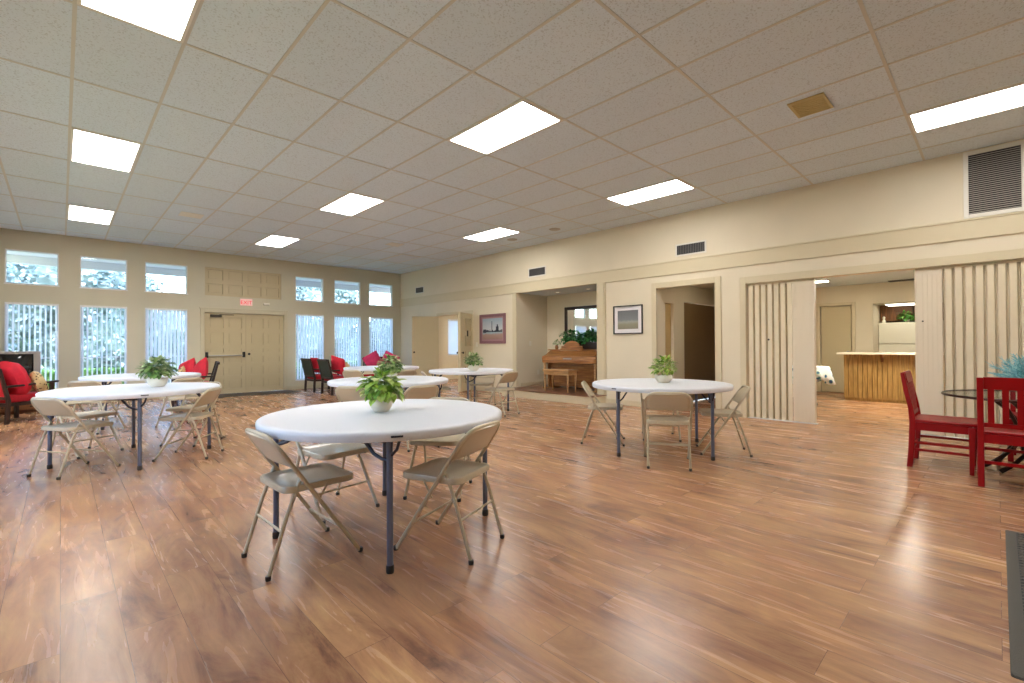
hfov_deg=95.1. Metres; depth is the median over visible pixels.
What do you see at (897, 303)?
kitchen light
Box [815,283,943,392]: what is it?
wall
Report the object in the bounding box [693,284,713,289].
ceiling
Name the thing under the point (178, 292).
tree
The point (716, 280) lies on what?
trim
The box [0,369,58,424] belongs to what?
armchair
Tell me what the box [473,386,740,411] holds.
baseboard
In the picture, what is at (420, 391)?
folding chair
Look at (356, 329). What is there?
hedge
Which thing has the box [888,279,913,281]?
ceiling vent
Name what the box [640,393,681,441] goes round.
folding chair
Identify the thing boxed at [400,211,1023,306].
beam
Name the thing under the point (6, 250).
window
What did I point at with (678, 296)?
wall
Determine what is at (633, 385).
round table
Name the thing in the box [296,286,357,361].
tree
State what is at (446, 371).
round table
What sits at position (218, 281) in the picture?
panel
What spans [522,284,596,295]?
ceiling
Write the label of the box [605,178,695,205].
recessed light
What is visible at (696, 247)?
air vent
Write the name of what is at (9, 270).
tree
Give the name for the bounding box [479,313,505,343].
framed picture
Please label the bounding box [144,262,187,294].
window
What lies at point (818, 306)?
trim
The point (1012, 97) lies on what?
recessed light
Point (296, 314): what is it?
window
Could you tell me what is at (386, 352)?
throw pillow
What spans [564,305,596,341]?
wall mirror
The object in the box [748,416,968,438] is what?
trim
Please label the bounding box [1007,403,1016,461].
dining chair
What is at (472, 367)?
potted plant
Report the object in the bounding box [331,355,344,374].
throw pillow
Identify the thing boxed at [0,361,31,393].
throw pillow
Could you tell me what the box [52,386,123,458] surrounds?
folding chair
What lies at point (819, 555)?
floor
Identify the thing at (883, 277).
ceiling
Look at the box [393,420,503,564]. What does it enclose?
folding chair
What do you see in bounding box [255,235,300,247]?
recessed light
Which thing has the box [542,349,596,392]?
upright piano
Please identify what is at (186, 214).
ceiling vent
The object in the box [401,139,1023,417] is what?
wall
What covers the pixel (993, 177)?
air vent
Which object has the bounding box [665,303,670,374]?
wall
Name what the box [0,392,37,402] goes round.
seat cushion
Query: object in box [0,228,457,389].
wall
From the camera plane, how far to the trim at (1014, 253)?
6.47 m
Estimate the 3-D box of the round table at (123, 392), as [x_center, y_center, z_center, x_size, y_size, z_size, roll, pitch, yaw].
[-3.985,0.862,4.966,1.504,0.742,1.507,0,-1,-41]
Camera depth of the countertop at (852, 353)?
9.33 m
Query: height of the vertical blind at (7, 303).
1.775 m
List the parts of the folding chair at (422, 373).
seat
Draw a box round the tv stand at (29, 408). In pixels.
[0,386,37,414]
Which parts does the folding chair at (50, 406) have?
leg, backrest, leg, seat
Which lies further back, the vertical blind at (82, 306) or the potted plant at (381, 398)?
the vertical blind at (82, 306)
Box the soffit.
[873,280,914,305]
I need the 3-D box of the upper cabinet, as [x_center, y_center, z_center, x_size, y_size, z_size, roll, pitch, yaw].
[9.264,-0.677,11.252,0.406,0.389,0.600,0,-1,-44]
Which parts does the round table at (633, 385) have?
leg, leg, leg, leg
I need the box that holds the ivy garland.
[559,328,596,348]
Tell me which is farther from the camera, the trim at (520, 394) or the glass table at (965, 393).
the trim at (520, 394)
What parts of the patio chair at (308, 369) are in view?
leg, panel, leg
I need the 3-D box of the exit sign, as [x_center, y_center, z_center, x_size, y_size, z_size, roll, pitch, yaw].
[-6.789,-0.999,11.951,0.280,0.170,0.046,0,-1,-44]
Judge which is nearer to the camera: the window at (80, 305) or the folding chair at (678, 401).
the folding chair at (678, 401)
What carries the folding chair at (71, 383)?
on the floor at (819, 555)
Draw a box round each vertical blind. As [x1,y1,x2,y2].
[6,302,56,388]
[81,305,125,383]
[146,308,186,382]
[297,314,323,378]
[335,316,360,374]
[370,317,392,356]
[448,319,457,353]
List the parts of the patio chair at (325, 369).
leg, panel, leg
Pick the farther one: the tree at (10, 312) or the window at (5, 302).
the tree at (10, 312)
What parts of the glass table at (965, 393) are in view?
glass, rod, rod, rod, rod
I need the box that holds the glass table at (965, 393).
[941,389,1023,473]
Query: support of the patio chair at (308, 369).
on the floor at (819, 555)
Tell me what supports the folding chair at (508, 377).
on the floor at (819, 555)
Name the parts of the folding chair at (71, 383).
backrest, seat, leg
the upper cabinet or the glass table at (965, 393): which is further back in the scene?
the upper cabinet
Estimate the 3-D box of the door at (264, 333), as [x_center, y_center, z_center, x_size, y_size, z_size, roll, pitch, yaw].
[-6.502,0.302,12.318,0.905,2.000,0.100,0,-1,-44]
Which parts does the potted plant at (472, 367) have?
pot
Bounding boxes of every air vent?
[415,286,423,293]
[528,266,545,277]
[675,240,705,256]
[963,140,1023,218]
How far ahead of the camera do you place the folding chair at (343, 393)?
5.24 m
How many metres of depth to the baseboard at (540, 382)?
11.59 m
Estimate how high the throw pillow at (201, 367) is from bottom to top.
0.588 m
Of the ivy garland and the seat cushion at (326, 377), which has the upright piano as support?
the ivy garland
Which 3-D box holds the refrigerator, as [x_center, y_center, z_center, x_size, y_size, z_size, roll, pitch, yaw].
[9.236,0.376,11.045,0.650,1.640,0.840,0,-1,-44]
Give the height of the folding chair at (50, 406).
0.726 m
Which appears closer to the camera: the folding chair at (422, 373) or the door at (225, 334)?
the folding chair at (422, 373)
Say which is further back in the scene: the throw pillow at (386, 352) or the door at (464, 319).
the throw pillow at (386, 352)
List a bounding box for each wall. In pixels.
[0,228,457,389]
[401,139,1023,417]
[520,291,596,382]
[660,286,714,378]
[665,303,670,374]
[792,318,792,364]
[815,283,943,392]
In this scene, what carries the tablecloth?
on the round table
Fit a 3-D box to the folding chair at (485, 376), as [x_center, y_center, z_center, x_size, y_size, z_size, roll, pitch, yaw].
[-0.568,0.886,9.054,0.453,0.726,0.513,0,0,13]
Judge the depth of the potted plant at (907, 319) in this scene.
10.80 m
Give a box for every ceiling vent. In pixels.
[179,211,203,218]
[385,242,403,246]
[787,92,833,117]
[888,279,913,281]
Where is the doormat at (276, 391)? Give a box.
[218,390,296,397]
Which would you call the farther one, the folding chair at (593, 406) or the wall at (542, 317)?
the wall at (542, 317)
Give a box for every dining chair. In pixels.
[900,370,976,475]
[976,377,1023,486]
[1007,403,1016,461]
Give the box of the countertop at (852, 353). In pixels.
[836,352,943,354]
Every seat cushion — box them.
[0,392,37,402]
[307,373,336,378]
[324,375,343,380]
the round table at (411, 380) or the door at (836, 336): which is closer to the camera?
the round table at (411, 380)
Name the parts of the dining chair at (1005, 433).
leg, rail, seat, rail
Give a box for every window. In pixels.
[4,248,59,286]
[4,302,58,387]
[79,256,127,290]
[80,305,126,383]
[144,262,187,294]
[145,308,183,382]
[295,276,323,302]
[295,314,323,380]
[334,280,360,304]
[334,315,358,373]
[369,283,392,306]
[369,317,391,353]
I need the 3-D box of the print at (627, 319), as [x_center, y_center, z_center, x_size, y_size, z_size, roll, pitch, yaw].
[2.229,-0.420,9.012,0.002,0.360,0.450,0,-1,-44]
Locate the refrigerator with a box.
[879,322,914,351]
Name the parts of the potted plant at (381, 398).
pot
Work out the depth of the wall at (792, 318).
10.31 m
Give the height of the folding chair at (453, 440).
0.726 m
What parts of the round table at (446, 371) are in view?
leg, leg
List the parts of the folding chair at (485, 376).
seat, backrest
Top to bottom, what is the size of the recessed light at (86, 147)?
0.011 m
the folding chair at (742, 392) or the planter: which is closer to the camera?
the folding chair at (742, 392)
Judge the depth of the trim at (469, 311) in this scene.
12.63 m
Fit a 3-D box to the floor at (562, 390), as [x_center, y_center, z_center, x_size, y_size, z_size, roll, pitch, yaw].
[1.221,1.089,10.524,1.595,0.012,2.595,0,-1,-44]
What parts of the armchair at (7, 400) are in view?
panel, leg, seat frame, leg, armrest, leg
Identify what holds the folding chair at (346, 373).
on the floor at (819, 555)
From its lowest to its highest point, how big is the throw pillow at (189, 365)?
0.552 m
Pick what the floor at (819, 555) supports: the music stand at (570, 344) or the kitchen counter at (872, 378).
the kitchen counter at (872, 378)
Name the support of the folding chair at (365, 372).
on the floor at (819, 555)
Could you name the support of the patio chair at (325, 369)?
on the floor at (819, 555)
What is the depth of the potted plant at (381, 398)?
3.03 m
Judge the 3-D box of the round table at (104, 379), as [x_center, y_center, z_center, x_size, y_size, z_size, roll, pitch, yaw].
[-5.757,0.891,7.316,1.504,0.742,1.507,0,0,6]
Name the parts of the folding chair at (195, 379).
leg, seat, backrest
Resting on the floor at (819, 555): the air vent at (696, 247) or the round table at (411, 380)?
the round table at (411, 380)
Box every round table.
[35,382,219,469]
[78,372,200,429]
[255,399,501,573]
[327,376,447,444]
[343,365,418,392]
[429,368,513,410]
[592,378,733,460]
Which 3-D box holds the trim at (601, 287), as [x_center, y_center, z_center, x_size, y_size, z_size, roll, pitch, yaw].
[0.947,0.043,10.340,0.034,2.420,2.680,0,-1,-44]
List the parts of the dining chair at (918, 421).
rail, leg, leg, seat, leg, leg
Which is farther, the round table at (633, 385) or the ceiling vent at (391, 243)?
the ceiling vent at (391, 243)
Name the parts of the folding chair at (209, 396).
seat, leg, backrest, leg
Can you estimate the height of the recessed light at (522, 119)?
0.011 m
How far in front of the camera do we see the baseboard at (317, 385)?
12.87 m
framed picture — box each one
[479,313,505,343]
[613,304,642,333]
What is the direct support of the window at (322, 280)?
in the wall at (69, 297)
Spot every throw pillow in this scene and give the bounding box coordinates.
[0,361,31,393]
[29,371,48,391]
[175,366,185,379]
[178,358,195,371]
[193,357,207,379]
[310,358,319,372]
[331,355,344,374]
[362,351,381,365]
[382,351,399,363]
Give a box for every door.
[205,313,245,393]
[246,314,282,391]
[412,316,438,376]
[457,312,471,391]
[684,303,714,400]
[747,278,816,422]
[821,306,851,391]
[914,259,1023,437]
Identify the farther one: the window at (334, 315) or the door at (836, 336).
the window at (334, 315)
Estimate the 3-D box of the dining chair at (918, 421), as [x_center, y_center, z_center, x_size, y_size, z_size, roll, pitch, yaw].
[4.092,0.739,4.463,0.516,0.895,0.544,0,-1,-44]
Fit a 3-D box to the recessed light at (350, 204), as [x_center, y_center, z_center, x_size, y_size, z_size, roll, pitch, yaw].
[-2.639,-2.233,7.668,0.590,0.011,1.195,0,-1,-44]
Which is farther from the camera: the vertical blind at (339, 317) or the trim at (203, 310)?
the vertical blind at (339, 317)
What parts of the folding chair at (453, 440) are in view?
leg, seat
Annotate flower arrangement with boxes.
[553,339,559,348]
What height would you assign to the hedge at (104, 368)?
0.811 m
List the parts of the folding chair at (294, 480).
leg, backrest, leg, seat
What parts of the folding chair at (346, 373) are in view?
backrest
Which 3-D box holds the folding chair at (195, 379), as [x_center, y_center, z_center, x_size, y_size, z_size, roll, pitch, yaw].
[-4.877,0.890,6.892,0.513,0.726,0.453,-1,-1,30]
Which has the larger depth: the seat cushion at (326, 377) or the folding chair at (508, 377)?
the seat cushion at (326, 377)
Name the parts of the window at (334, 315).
sill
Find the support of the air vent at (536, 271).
in the wall at (930, 191)
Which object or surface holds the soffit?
attached to the wall at (792, 318)
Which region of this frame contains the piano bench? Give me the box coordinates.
[542,369,577,392]
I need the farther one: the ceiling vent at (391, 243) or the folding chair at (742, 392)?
the ceiling vent at (391, 243)
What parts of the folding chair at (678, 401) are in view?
leg, seat, backrest, leg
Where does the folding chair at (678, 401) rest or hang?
on the floor at (819, 555)
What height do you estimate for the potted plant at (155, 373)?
0.347 m
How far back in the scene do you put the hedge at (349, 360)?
17.79 m
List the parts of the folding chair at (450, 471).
seat, leg, backrest, leg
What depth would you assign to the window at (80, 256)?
10.08 m
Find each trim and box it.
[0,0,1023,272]
[7,251,389,293]
[199,307,287,389]
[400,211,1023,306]
[436,310,473,389]
[502,390,604,404]
[512,283,605,402]
[651,276,721,408]
[740,248,1023,417]
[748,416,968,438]
[816,302,855,391]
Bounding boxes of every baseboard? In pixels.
[120,384,330,400]
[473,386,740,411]
[521,381,547,386]
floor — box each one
[0,379,1023,682]
[513,384,606,396]
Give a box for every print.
[483,318,502,338]
[618,310,637,328]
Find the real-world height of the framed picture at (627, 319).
0.550 m
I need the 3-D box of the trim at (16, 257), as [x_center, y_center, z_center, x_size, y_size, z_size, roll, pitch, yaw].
[-6.299,-1.901,13.752,22.000,0.360,1.590,0,-1,-44]
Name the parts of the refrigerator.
door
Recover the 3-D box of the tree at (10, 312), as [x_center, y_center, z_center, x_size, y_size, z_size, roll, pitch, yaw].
[-18.411,-1.088,14.325,5.010,5.386,5.026,0,-1,-20]
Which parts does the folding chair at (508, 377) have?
seat, leg, backrest, leg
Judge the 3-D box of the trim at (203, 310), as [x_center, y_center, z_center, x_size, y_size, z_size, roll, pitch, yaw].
[-6.782,0.239,11.954,2.030,2.135,0.032,0,-1,-44]
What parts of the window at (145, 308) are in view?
sill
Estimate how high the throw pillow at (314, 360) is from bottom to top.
0.395 m
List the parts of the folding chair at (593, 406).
leg, backrest, seat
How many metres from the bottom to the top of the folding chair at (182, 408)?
0.726 m
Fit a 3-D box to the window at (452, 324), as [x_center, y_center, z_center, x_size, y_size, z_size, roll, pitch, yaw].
[-2.020,-0.168,16.497,0.514,1.205,0.043,0,-1,-44]
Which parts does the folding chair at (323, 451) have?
leg, seat, leg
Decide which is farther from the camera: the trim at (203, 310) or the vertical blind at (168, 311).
the trim at (203, 310)
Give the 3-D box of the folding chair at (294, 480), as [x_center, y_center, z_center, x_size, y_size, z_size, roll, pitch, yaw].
[-1.189,0.835,2.648,0.453,0.726,0.513,-1,-1,44]
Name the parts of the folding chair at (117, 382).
backrest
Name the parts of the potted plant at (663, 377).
pot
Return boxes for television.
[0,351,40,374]
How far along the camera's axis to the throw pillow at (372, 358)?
13.12 m
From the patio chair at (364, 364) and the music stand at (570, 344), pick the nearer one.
the music stand at (570, 344)
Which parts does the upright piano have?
panel, keyboard lid, leg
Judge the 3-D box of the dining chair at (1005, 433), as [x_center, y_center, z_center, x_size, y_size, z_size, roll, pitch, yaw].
[4.144,0.733,3.815,0.544,0.895,0.516,0,-1,-44]
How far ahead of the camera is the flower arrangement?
11.02 m
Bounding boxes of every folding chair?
[27,397,120,479]
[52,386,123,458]
[67,381,126,434]
[89,374,136,420]
[152,387,223,461]
[155,377,203,429]
[159,382,222,446]
[241,428,362,581]
[290,406,379,523]
[335,386,364,401]
[342,370,363,401]
[360,371,374,374]
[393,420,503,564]
[396,369,416,398]
[403,385,439,451]
[403,397,471,501]
[421,371,450,396]
[469,375,495,404]
[485,372,519,416]
[580,381,624,446]
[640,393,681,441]
[644,392,692,470]
[696,385,752,456]
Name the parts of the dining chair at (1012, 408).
leg, leg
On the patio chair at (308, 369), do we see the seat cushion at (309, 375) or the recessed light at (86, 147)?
the seat cushion at (309, 375)
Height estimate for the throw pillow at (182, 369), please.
0.475 m
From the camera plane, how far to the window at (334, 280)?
13.95 m
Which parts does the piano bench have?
leg, leg, seat, leg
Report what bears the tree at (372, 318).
on the ground
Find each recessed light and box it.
[67,204,114,224]
[70,128,141,172]
[77,0,199,42]
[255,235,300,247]
[318,192,384,215]
[447,99,562,154]
[462,227,520,241]
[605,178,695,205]
[815,279,829,282]
[907,83,1023,133]
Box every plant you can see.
[135,355,178,386]
[356,366,406,411]
[376,354,404,377]
[463,352,483,370]
[649,354,676,382]
[897,310,914,321]
[985,354,1023,377]
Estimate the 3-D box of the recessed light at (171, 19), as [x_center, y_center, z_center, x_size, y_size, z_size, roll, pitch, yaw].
[-2.296,-2.275,2.920,0.590,0.011,1.195,0,-1,-44]
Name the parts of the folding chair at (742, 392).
seat, leg, backrest, leg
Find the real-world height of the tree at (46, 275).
5.436 m
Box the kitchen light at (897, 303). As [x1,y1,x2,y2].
[884,302,914,305]
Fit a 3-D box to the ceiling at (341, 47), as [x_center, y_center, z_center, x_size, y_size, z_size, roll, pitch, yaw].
[-1.424,-2.357,6.408,9.170,0.200,15.760,0,-1,-44]
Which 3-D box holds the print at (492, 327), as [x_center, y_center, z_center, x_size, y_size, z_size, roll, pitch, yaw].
[-0.497,-0.322,11.842,0.002,0.530,0.760,0,-1,-44]
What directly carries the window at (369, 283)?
in the wall at (69, 297)
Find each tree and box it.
[7,263,44,350]
[7,266,22,349]
[8,263,172,369]
[153,292,183,360]
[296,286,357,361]
[372,318,387,354]
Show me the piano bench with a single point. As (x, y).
(566, 372)
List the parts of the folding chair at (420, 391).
backrest, frame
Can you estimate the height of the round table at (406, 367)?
0.742 m
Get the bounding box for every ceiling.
[0,0,1023,273]
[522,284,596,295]
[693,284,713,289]
[815,270,942,287]
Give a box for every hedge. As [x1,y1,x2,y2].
[41,329,372,366]
[41,366,176,388]
[296,360,356,378]
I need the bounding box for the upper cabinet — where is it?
[880,305,913,321]
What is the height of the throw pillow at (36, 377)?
0.377 m
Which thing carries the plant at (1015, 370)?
on the glass table at (965, 393)
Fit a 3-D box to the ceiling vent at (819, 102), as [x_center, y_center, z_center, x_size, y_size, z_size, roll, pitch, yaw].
[2.894,-2.285,4.541,0.380,0.010,0.300,0,-1,-44]
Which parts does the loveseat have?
leg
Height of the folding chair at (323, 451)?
0.726 m
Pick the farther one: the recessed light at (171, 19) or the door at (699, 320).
the door at (699, 320)
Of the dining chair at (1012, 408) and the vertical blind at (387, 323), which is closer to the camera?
the dining chair at (1012, 408)
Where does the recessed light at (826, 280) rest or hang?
in the ceiling at (883, 277)
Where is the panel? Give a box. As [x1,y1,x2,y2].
[205,267,280,299]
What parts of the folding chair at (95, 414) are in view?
leg, backrest, seat, leg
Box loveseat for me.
[171,361,219,406]
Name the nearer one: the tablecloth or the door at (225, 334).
the tablecloth
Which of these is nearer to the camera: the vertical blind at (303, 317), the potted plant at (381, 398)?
the potted plant at (381, 398)
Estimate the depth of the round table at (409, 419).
2.67 m
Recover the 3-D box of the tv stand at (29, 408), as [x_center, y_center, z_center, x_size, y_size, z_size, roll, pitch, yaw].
[-8.986,1.023,8.463,0.543,0.530,0.760,-1,-1,38]
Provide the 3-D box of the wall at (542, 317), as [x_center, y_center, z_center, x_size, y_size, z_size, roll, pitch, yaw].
[1.606,-0.048,10.643,1.080,2.600,3.100,0,-1,-44]
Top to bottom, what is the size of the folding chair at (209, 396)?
0.726 m
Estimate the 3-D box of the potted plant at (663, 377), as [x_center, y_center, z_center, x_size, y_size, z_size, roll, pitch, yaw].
[1.715,0.304,5.311,0.330,0.320,0.328,0,-1,-44]
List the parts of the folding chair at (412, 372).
backrest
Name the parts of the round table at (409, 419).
leg, leg, leg, leg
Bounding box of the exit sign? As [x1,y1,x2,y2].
[240,299,251,305]
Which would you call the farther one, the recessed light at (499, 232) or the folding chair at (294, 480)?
the recessed light at (499, 232)
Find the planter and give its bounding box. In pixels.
[579,342,596,348]
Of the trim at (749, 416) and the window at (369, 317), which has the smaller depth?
the trim at (749, 416)
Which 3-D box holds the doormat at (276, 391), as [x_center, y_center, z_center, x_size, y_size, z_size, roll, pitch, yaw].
[-6.452,1.296,11.624,1.960,0.012,0.800,0,-1,-44]
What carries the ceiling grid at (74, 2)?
attached to the ceiling at (341, 47)
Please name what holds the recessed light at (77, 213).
in the ceiling at (341, 47)
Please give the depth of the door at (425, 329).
13.36 m
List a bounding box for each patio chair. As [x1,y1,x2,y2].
[300,358,338,391]
[317,359,343,394]
[363,357,381,376]
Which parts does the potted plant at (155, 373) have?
pot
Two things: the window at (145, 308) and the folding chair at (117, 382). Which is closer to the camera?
the folding chair at (117, 382)
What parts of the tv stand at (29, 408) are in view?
drawer, drawer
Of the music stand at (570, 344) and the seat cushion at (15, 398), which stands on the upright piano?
the music stand at (570, 344)
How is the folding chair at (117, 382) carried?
on the floor at (819, 555)
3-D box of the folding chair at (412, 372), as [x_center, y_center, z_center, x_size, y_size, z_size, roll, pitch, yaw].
[-2.109,0.893,8.947,0.453,0.726,0.513,0,-1,-39]
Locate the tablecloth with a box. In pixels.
[792,365,835,384]
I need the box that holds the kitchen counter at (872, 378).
[844,354,944,405]
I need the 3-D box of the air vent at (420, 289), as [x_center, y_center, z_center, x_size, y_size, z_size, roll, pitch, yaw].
[-2.819,-1.567,14.267,0.012,0.205,0.470,0,-1,-44]
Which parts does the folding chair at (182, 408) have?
leg, seat, backrest, leg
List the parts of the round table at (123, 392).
leg, leg, leg, leg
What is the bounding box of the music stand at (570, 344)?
[560,341,582,348]
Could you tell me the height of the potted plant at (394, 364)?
0.325 m
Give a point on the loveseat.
(214, 371)

